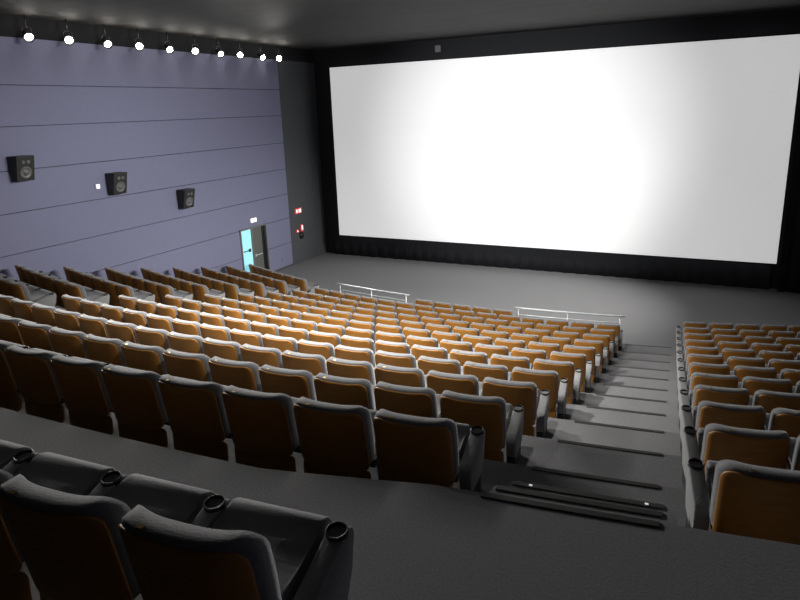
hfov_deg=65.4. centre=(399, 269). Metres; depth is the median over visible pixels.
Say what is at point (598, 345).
seat
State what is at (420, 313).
seat
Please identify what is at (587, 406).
step nosing
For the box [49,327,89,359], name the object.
seat
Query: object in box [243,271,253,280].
seat
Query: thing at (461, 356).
seat
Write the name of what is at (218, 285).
seat
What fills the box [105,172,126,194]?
speaker
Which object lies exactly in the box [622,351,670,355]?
step nosing
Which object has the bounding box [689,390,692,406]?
seat cushion
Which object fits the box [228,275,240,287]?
seat
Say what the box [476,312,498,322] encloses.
seat
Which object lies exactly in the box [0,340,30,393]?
seat
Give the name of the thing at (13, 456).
seat
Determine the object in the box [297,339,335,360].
seat
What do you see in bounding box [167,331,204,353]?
seat
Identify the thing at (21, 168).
speaker
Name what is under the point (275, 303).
seat
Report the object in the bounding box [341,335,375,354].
seat
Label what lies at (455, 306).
seat
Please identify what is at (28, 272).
seat
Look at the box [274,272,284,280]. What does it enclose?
seat
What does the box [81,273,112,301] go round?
seat
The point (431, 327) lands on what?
seat
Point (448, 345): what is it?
seat
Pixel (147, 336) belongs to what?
seat
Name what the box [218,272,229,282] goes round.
seat
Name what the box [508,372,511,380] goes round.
seat cushion
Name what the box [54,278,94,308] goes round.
seat
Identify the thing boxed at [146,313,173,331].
seat
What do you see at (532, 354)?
seat
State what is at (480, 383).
seat cushion
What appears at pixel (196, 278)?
seat
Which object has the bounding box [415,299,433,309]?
seat
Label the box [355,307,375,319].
seat
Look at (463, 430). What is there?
seat cushion
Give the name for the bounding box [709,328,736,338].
seat
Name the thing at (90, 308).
seat
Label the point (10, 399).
seat
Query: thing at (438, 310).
seat
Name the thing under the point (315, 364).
seat
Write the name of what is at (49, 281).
seat
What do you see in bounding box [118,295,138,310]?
seat
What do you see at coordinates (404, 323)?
seat
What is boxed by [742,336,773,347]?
seat
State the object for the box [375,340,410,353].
seat
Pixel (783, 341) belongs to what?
seat
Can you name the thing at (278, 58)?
spotlight
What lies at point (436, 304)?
seat
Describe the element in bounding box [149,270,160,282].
seat
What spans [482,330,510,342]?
seat
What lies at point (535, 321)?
seat
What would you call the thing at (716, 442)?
seat
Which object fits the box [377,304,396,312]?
seat
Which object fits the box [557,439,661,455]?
step nosing
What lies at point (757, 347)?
seat
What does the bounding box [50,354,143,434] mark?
seat
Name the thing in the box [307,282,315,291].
seat cushion
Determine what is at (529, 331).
seat
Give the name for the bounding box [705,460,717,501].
seat cushion
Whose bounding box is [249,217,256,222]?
exit sign
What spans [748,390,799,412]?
seat
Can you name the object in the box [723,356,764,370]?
seat
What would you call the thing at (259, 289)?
seat
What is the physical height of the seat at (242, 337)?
0.797 m
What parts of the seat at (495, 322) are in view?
backrest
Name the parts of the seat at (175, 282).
backrest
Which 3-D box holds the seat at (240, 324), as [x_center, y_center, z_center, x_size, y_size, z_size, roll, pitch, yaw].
[-2.831,1.205,11.715,0.665,0.797,0.768,6,17,29]
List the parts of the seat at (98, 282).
backrest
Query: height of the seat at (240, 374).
0.797 m
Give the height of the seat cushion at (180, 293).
0.189 m
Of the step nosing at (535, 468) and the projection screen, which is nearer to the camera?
the step nosing at (535, 468)
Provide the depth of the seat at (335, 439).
4.43 m
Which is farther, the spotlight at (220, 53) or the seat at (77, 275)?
the spotlight at (220, 53)
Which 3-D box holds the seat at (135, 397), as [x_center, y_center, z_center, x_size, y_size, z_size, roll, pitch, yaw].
[-2.102,1.135,5.474,0.665,0.797,0.768,5,16,24]
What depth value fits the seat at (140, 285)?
17.36 m
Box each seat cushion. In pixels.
[0,340,24,347]
[12,452,115,495]
[27,285,37,292]
[30,289,51,302]
[30,348,64,354]
[70,357,106,363]
[87,290,104,300]
[106,473,215,523]
[115,365,143,370]
[135,291,150,298]
[175,290,188,296]
[209,289,221,295]
[210,497,332,599]
[239,288,250,293]
[265,286,275,296]
[287,284,296,293]
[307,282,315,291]
[369,409,377,455]
[436,394,440,417]
[455,422,470,465]
[479,382,482,395]
[506,403,511,429]
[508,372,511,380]
[537,389,539,405]
[687,378,689,390]
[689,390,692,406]
[692,406,697,427]
[697,428,704,458]
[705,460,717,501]
[748,395,753,405]
[764,413,770,429]
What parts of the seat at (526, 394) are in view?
backrest, leg, armrest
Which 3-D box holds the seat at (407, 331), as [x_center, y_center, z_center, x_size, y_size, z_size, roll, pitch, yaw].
[0.482,1.507,12.969,0.665,0.797,0.768,5,16,25]
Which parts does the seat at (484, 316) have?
backrest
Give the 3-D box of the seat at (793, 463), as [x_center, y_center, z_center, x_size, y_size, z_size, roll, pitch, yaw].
[3.372,1.539,4.848,0.665,0.797,0.768,2,15,16]
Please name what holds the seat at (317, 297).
on the floor
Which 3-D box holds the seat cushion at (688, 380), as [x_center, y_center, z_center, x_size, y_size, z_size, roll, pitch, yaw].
[4.381,1.724,8.857,0.490,0.189,0.523,2,15,17]
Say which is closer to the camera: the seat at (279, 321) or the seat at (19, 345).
the seat at (19, 345)
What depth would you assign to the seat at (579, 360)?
10.23 m
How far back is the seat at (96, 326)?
9.21 m
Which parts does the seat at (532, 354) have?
backrest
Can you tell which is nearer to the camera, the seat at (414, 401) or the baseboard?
the seat at (414, 401)
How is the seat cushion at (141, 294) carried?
on the seat at (125, 290)
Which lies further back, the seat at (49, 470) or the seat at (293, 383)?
the seat at (293, 383)
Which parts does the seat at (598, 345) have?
backrest, armrest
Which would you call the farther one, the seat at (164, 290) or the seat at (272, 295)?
the seat at (272, 295)
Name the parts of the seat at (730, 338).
backrest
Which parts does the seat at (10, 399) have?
backrest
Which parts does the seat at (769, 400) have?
backrest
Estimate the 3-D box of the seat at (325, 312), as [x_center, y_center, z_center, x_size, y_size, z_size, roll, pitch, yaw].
[-1.820,1.245,15.652,0.665,0.797,0.768,7,17,30]
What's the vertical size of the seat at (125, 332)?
0.797 m
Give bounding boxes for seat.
[0,276,40,296]
[0,294,45,317]
[0,315,64,344]
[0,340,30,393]
[0,342,69,410]
[0,439,38,473]
[0,452,126,599]
[0,473,230,599]
[4,345,108,422]
[8,281,55,306]
[10,298,36,322]
[15,264,50,283]
[17,320,87,351]
[23,267,60,286]
[31,303,58,327]
[32,271,71,302]
[42,275,78,305]
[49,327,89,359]
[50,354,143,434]
[53,308,82,331]
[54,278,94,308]
[61,294,83,313]
[63,266,96,282]
[66,282,109,304]
[72,269,103,285]
[78,314,109,337]
[80,299,103,317]
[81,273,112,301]
[83,334,126,366]
[92,276,106,292]
[100,303,124,322]
[101,364,196,447]
[103,280,139,306]
[104,267,129,281]
[105,319,138,343]
[113,270,138,284]
[116,283,154,301]
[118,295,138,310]
[118,497,353,599]
[121,341,167,374]
[122,308,148,327]
[123,273,135,288]
[133,276,161,303]
[135,325,169,349]
[136,299,157,314]
[140,267,151,280]
[145,280,178,302]
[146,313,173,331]
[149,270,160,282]
[156,303,178,318]
[157,283,192,304]
[158,374,265,460]
[159,273,170,285]
[162,348,212,381]
[165,294,183,307]
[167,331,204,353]
[169,276,196,300]
[172,318,201,336]
[173,267,182,279]
[177,307,201,323]
[180,280,211,300]
[181,270,192,281]
[182,298,202,312]
[191,273,202,284]
[192,283,224,302]
[199,312,224,326]
[199,323,230,340]
[201,266,210,277]
[201,276,226,297]
[201,302,222,315]
[202,337,242,360]
[204,294,222,306]
[208,356,262,391]
[209,269,219,280]
[212,279,240,297]
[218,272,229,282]
[221,297,239,308]
[221,306,243,318]
[222,385,300,471]
[224,282,253,299]
[224,316,251,331]
[226,265,234,275]
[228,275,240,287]
[230,328,263,346]
[234,268,243,278]
[238,292,254,302]
[239,278,265,289]
[239,301,259,312]
[240,344,282,367]
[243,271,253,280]
[243,310,266,322]
[248,264,257,273]
[250,281,278,297]
[250,321,278,335]
[252,273,263,283]
[254,296,271,306]
[256,266,265,275]
[258,305,279,315]
[259,364,316,400]
[262,276,287,287]
[262,334,297,352]
[265,269,274,278]
[266,314,291,327]
[267,291,282,300]
[271,299,290,309]
[273,279,299,295]
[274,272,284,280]
[278,325,308,341]
[279,308,301,319]
[281,350,327,375]
[282,294,299,303]
[284,274,307,285]
[290,303,309,313]
[291,318,317,331]
[292,289,307,298]
[293,397,381,479]
[295,277,318,292]
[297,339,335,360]
[299,297,316,306]
[301,312,324,324]
[307,292,323,301]
[308,330,340,348]
[309,306,330,316]
[314,287,328,295]
[314,373,375,409]
[317,300,335,310]
[317,323,345,337]
[323,295,339,304]
[324,316,349,328]
[326,356,375,384]
[329,290,344,298]
[330,309,352,320]
[334,344,375,367]
[335,304,355,314]
[340,298,357,308]
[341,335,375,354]
[344,293,360,301]
[345,327,375,343]
[349,319,375,333]
[352,313,375,325]
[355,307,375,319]
[358,301,376,310]
[360,296,377,305]
[373,409,484,491]
[374,363,426,386]
[374,381,440,417]
[375,323,402,333]
[375,331,406,342]
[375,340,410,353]
[375,350,417,367]
[376,310,397,318]
[376,316,399,325]
[377,299,395,307]
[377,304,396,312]
[395,301,413,310]
[396,307,416,314]
[398,313,420,322]
[400,320,425,330]
[403,327,431,338]
[406,335,439,348]
[411,344,449,359]
[414,304,433,311]
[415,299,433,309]
[417,310,438,319]
[418,356,463,374]
[421,316,445,326]
[426,323,452,334]
[426,370,482,395]
[432,331,462,343]
[434,301,452,308]
[434,307,454,316]
[439,313,461,322]
[440,339,474,353]
[440,390,523,463]
[445,319,470,330]
[450,349,490,365]
[453,304,471,312]
[453,326,481,338]
[455,309,475,319]
[462,315,485,326]
[463,334,494,347]
[463,361,511,381]
[471,322,496,333]
[472,306,491,315]
[475,343,511,358]
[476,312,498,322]
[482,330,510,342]
[482,377,549,437]
[486,318,510,329]
[490,354,531,371]
[493,309,517,318]
[495,338,527,351]
[497,325,524,336]
[499,314,521,324]
[511,321,535,332]
[511,333,541,345]
[511,347,549,368]
[512,367,567,418]
[522,317,544,327]
[525,328,552,341]
[528,341,562,359]
[533,358,581,404]
[536,323,562,335]
[542,336,573,350]
[546,319,570,330]
[550,351,591,392]
[553,331,582,344]
[563,326,589,337]
[563,345,600,382]
[571,321,596,332]
[574,339,607,373]
[583,333,613,364]
[590,328,618,357]
[597,323,622,350]
[676,321,706,331]
[676,327,708,338]
[676,333,711,347]
[676,339,714,364]
[677,346,718,361]
[677,353,723,381]
[677,362,729,395]
[678,372,738,410]
[679,384,749,428]
[680,401,765,455]
[682,423,790,492]
[685,458,799,544]
[706,323,732,332]
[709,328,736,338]
[711,334,741,345]
[715,341,748,352]
[719,348,755,361]
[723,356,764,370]
[730,365,776,381]
[733,324,759,333]
[737,329,765,340]
[738,376,792,395]
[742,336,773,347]
[748,343,782,355]
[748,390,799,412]
[756,350,793,363]
[759,324,786,334]
[764,408,799,437]
[765,359,799,373]
[766,331,794,341]
[773,337,799,348]
[776,368,799,385]
[783,344,799,357]
[786,325,799,335]
[787,435,799,470]
[792,381,799,392]
[794,352,799,359]
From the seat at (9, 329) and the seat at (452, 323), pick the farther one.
the seat at (452, 323)
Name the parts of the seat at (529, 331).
backrest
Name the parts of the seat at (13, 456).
armrest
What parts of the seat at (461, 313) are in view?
backrest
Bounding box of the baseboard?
[275,250,326,271]
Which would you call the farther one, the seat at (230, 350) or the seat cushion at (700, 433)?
the seat at (230, 350)
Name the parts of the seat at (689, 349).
armrest, backrest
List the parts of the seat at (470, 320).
backrest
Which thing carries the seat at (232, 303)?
on the floor
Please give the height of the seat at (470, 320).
0.797 m
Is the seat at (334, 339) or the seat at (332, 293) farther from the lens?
the seat at (332, 293)
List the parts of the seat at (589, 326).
backrest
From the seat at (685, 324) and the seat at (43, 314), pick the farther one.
the seat at (685, 324)
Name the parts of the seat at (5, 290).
backrest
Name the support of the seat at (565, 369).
on the floor
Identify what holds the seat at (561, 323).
on the floor
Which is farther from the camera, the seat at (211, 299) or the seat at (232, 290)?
the seat at (232, 290)
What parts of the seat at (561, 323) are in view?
backrest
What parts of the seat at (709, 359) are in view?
armrest, backrest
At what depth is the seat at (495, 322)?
15.89 m
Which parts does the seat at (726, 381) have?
armrest, backrest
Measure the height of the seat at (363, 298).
0.797 m
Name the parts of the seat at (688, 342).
armrest, backrest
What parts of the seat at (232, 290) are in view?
backrest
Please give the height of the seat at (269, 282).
0.797 m
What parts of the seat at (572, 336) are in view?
backrest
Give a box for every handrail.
[337,283,408,302]
[514,307,624,324]
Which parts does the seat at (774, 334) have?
backrest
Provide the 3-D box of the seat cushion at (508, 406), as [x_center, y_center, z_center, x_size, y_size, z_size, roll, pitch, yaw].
[0.766,1.403,5.865,0.490,0.189,0.523,3,15,20]
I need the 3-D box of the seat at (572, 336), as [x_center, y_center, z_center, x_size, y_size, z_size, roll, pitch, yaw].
[3.896,1.712,14.364,0.665,0.797,0.768,3,15,20]
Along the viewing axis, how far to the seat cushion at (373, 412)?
4.92 m
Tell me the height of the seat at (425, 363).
0.797 m
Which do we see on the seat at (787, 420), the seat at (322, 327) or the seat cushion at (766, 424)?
the seat cushion at (766, 424)
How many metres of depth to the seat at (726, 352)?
11.85 m
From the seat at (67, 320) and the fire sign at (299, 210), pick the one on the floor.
the seat at (67, 320)
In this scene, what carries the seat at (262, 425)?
on the floor
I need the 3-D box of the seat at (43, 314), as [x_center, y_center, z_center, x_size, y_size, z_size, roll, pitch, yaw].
[-5.516,0.883,10.230,0.665,0.797,0.768,7,17,31]
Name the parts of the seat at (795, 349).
backrest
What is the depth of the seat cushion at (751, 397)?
7.59 m
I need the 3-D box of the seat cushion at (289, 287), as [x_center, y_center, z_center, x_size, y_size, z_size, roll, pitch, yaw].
[-3.937,0.677,22.010,0.490,0.189,0.523,11,19,40]
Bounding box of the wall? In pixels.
[0,14,325,280]
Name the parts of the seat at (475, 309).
backrest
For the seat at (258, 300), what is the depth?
16.28 m
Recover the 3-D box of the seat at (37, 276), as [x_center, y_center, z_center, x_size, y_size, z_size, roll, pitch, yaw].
[-8.725,0.388,15.678,0.665,0.797,0.768,10,19,40]
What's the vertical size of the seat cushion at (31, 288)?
0.189 m
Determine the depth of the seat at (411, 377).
7.02 m
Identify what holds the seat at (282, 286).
on the floor
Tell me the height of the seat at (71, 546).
0.797 m
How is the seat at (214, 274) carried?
on the floor
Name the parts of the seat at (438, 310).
backrest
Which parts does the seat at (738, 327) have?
backrest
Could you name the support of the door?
in the wall
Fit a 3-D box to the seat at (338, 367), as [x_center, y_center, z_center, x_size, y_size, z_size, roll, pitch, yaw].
[-0.464,1.373,7.647,0.665,0.797,0.768,4,16,23]
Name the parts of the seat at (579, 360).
backrest, leg, armrest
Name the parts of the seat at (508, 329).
backrest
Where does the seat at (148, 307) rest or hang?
on the floor
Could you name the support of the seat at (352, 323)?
on the floor
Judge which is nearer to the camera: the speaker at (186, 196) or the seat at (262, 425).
the seat at (262, 425)
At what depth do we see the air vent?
25.57 m
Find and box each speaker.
[7,155,34,181]
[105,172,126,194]
[176,188,194,208]
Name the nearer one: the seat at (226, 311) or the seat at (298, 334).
the seat at (298, 334)
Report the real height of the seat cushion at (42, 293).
0.189 m
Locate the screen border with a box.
[313,8,799,288]
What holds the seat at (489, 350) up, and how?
on the floor
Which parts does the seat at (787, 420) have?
backrest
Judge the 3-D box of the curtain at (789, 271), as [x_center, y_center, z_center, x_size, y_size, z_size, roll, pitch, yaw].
[13.754,-3.617,20.567,1.336,9.140,0.154,5,16,26]
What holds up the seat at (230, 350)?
on the floor
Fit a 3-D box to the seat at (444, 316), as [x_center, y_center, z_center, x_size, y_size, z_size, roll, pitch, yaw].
[1.472,1.485,16.821,0.665,0.797,0.768,5,16,26]
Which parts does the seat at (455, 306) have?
backrest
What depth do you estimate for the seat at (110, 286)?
15.78 m
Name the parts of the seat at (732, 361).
backrest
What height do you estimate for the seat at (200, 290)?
0.797 m
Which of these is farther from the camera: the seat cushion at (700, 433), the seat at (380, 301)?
the seat at (380, 301)
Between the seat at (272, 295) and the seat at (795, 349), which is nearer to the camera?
the seat at (795, 349)
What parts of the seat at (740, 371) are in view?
backrest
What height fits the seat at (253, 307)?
0.797 m
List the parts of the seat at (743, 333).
backrest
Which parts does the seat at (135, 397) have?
backrest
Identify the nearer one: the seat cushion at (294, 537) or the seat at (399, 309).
the seat cushion at (294, 537)
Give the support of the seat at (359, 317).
on the floor
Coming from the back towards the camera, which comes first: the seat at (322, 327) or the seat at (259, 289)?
the seat at (259, 289)
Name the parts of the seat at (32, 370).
backrest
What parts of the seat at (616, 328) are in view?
backrest, armrest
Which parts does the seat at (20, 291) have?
backrest, armrest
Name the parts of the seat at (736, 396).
armrest, backrest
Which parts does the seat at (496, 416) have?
backrest, leg, armrest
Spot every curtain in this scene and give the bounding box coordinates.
[334,235,771,289]
[777,105,799,292]
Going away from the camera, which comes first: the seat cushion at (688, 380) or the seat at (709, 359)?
the seat cushion at (688, 380)
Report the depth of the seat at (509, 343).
11.82 m
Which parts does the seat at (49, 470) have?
backrest, armrest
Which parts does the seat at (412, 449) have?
backrest, armrest, leg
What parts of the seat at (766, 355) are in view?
backrest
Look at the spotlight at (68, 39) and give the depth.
17.20 m
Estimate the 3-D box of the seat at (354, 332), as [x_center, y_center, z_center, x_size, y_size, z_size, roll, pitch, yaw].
[-0.617,1.421,12.044,0.665,0.797,0.768,5,16,26]
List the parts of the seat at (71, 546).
number plate, backrest, armrest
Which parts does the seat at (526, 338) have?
backrest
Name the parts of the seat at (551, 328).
backrest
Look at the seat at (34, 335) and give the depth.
7.69 m
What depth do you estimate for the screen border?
23.98 m
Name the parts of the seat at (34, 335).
backrest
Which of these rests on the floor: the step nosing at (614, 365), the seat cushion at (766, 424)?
the step nosing at (614, 365)
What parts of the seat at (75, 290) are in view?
backrest, armrest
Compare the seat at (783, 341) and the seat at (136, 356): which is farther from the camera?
the seat at (783, 341)
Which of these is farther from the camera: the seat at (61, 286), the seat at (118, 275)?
the seat at (118, 275)
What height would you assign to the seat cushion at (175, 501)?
0.189 m
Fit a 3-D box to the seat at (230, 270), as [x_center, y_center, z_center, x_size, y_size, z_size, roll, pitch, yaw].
[-6.311,0.176,24.135,0.752,0.797,0.742,-15,19,-40]
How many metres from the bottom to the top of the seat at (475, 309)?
0.797 m
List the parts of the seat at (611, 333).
backrest, armrest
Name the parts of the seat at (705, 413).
armrest, backrest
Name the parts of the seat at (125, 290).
backrest, armrest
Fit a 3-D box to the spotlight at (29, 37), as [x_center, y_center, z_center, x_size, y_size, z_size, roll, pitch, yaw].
[-9.718,-6.284,16.222,0.269,0.697,0.404,-13,18,-35]
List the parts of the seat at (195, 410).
backrest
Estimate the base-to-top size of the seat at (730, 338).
0.797 m
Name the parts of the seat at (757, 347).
backrest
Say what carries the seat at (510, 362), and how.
on the floor
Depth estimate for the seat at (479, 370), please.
8.00 m
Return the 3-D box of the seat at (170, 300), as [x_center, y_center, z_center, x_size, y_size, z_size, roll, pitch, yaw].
[-5.046,0.914,14.608,0.742,0.797,0.752,8,18,34]
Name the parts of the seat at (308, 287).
backrest, armrest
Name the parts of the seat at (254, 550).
number plate, backrest, armrest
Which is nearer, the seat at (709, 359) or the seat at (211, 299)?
the seat at (709, 359)
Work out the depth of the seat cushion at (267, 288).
20.71 m
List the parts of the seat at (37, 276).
backrest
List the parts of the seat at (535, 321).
backrest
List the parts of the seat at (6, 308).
backrest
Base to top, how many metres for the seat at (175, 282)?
0.797 m
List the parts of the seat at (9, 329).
backrest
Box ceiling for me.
[0,0,799,49]
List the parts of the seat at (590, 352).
backrest, leg, armrest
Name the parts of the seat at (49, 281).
backrest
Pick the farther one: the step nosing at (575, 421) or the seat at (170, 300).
the seat at (170, 300)
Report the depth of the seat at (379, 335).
11.38 m
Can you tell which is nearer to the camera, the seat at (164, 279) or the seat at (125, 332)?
the seat at (125, 332)
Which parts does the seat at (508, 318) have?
backrest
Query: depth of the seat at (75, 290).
14.30 m
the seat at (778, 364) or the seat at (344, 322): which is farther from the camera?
the seat at (344, 322)
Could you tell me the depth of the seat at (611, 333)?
14.99 m
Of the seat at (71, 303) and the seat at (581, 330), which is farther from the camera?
the seat at (581, 330)
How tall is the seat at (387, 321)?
0.797 m
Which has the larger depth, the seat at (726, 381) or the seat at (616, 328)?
the seat at (616, 328)
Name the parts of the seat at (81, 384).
backrest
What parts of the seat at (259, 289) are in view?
backrest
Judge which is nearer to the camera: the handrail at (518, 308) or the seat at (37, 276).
the seat at (37, 276)
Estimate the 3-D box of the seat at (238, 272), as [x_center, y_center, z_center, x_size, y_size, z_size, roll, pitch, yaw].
[-5.844,0.286,23.644,0.768,0.797,0.665,-15,19,-41]
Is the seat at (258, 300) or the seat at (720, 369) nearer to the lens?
the seat at (720, 369)
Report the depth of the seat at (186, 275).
20.70 m
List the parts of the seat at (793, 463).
backrest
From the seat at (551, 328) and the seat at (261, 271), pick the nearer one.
the seat at (551, 328)
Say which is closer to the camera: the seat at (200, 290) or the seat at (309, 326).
the seat at (309, 326)
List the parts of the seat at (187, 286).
backrest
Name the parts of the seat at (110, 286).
backrest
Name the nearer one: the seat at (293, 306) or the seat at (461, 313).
the seat at (293, 306)
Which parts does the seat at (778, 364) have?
backrest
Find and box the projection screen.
[328,32,799,265]
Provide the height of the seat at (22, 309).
0.797 m
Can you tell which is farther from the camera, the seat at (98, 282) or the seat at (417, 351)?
the seat at (98, 282)
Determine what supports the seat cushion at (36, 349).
on the seat at (10, 399)
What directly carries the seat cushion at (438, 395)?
on the seat at (414, 401)
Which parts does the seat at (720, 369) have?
armrest, backrest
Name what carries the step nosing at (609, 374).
on the floor
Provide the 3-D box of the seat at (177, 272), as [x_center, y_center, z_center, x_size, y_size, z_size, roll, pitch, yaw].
[-7.398,0.258,21.530,0.752,0.797,0.742,-16,20,-42]
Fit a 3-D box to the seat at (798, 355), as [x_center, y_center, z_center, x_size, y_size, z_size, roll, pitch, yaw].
[7.868,1.863,11.940,0.665,0.797,0.768,1,15,12]
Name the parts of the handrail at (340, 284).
rail, rail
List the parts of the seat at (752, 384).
backrest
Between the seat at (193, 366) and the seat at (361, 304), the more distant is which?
the seat at (361, 304)
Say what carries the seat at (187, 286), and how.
on the floor
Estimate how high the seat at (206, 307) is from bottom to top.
0.797 m
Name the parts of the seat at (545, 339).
backrest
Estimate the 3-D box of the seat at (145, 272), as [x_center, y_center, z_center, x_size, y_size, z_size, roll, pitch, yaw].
[-7.978,0.267,20.277,0.742,0.797,0.752,12,20,44]
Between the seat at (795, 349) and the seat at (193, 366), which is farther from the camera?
the seat at (795, 349)
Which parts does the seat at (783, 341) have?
backrest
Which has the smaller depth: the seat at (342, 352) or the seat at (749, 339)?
the seat at (342, 352)
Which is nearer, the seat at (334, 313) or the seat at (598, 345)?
the seat at (598, 345)
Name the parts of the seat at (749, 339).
backrest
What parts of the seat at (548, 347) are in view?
backrest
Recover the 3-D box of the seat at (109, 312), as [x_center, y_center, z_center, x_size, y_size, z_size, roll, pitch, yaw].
[-4.994,0.956,11.454,0.665,0.797,0.768,7,17,31]
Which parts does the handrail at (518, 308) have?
rail, rail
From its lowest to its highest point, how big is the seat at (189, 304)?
0.797 m
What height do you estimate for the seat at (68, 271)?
0.797 m
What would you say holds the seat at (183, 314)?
on the floor
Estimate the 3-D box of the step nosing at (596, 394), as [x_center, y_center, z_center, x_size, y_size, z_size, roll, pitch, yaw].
[3.525,1.970,9.521,1.025,0.036,0.062,3,15,18]
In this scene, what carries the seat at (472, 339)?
on the floor
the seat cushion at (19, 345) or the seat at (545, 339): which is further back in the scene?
the seat at (545, 339)
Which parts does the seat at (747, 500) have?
leg, armrest, backrest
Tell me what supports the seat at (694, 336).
on the floor
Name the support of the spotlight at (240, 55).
hanging from the ceiling
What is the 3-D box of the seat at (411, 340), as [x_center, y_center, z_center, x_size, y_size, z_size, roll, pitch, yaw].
[0.537,1.518,11.509,0.665,0.797,0.768,5,16,24]
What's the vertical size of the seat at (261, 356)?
0.797 m
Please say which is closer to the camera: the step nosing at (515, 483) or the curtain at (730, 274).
the step nosing at (515, 483)
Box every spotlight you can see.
[21,14,34,42]
[63,19,74,44]
[101,24,112,48]
[135,28,143,50]
[164,32,173,53]
[191,35,198,54]
[215,38,224,57]
[236,42,243,58]
[257,43,265,60]
[276,45,281,61]
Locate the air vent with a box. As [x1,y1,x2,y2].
[435,45,440,51]
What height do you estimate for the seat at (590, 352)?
0.797 m
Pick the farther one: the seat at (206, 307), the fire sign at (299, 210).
the fire sign at (299, 210)
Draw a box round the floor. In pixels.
[0,252,799,599]
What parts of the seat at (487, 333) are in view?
backrest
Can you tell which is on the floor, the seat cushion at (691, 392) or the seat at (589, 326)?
the seat at (589, 326)
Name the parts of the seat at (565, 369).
backrest, leg, armrest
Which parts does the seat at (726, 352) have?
backrest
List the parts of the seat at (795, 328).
backrest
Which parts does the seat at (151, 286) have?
backrest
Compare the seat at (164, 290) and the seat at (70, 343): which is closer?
the seat at (70, 343)
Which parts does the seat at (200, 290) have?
backrest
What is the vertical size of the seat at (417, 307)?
0.797 m
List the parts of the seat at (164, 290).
backrest, armrest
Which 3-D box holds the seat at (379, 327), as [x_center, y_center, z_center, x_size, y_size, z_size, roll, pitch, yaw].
[-0.094,1.457,13.243,0.665,0.797,0.768,5,16,26]
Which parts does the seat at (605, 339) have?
backrest, armrest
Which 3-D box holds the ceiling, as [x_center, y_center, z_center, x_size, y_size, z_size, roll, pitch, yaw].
[-1.048,-5.848,11.560,21.020,0.200,28.850,5,16,26]
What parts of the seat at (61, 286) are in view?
backrest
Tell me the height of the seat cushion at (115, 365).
0.189 m
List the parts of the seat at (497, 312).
backrest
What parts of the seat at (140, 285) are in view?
backrest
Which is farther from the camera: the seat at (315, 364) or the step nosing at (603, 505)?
the seat at (315, 364)
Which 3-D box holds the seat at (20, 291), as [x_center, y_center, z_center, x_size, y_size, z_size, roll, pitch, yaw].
[-7.827,0.579,13.296,0.665,0.797,0.768,9,18,36]
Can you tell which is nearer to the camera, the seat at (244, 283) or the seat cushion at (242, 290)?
the seat cushion at (242, 290)
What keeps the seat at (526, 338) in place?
on the floor
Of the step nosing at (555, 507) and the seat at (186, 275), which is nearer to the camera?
the step nosing at (555, 507)
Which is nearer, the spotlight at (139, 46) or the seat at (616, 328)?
the seat at (616, 328)
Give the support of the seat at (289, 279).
on the floor
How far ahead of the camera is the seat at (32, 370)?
5.68 m
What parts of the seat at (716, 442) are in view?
leg, armrest, backrest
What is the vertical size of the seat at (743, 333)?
0.797 m
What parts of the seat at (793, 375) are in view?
backrest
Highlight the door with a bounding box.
[239,223,269,271]
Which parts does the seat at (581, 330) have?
backrest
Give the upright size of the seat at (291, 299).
0.797 m
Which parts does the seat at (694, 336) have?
armrest, backrest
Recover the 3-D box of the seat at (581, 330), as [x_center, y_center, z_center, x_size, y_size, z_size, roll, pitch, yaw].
[4.425,1.708,15.552,0.665,0.797,0.768,3,15,20]
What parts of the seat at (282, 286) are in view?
backrest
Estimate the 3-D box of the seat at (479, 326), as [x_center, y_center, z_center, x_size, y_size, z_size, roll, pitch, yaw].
[2.112,1.588,15.089,0.665,0.797,0.768,5,16,24]
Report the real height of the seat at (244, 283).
0.797 m
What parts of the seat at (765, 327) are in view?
backrest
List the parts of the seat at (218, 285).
backrest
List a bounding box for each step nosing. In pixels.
[480,492,659,527]
[495,485,662,517]
[513,481,662,509]
[532,466,658,488]
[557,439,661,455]
[574,420,663,433]
[586,405,664,415]
[596,394,666,402]
[603,383,667,390]
[609,374,668,380]
[614,365,669,370]
[618,358,669,362]
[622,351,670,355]
[625,344,671,347]
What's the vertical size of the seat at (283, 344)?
0.797 m
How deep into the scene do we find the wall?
20.55 m
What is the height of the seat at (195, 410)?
0.797 m
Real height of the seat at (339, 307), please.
0.797 m
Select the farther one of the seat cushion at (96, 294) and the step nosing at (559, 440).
the seat cushion at (96, 294)
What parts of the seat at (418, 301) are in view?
backrest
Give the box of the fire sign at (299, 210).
[295,208,301,213]
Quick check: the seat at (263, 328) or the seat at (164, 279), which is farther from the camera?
the seat at (164, 279)
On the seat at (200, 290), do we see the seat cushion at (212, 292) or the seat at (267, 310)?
the seat cushion at (212, 292)
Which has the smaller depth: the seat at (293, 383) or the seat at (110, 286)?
the seat at (293, 383)
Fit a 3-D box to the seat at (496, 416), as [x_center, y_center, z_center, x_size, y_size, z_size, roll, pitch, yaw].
[0.763,1.401,5.740,0.665,0.797,0.768,3,15,20]
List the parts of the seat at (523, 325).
backrest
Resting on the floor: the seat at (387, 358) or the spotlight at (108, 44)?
the seat at (387, 358)
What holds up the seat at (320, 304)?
on the floor
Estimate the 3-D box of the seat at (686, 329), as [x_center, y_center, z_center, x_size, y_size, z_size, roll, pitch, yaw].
[7.578,1.770,16.071,0.742,0.797,0.752,2,15,15]
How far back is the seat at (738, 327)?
16.60 m
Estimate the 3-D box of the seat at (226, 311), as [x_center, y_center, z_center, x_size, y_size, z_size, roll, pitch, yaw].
[-3.409,1.127,13.560,0.665,0.797,0.768,7,17,31]
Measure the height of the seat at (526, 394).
0.797 m
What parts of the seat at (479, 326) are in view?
backrest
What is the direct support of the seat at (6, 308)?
on the floor
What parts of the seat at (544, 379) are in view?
backrest, leg, armrest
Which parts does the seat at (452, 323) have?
backrest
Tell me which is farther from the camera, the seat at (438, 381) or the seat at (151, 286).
the seat at (151, 286)

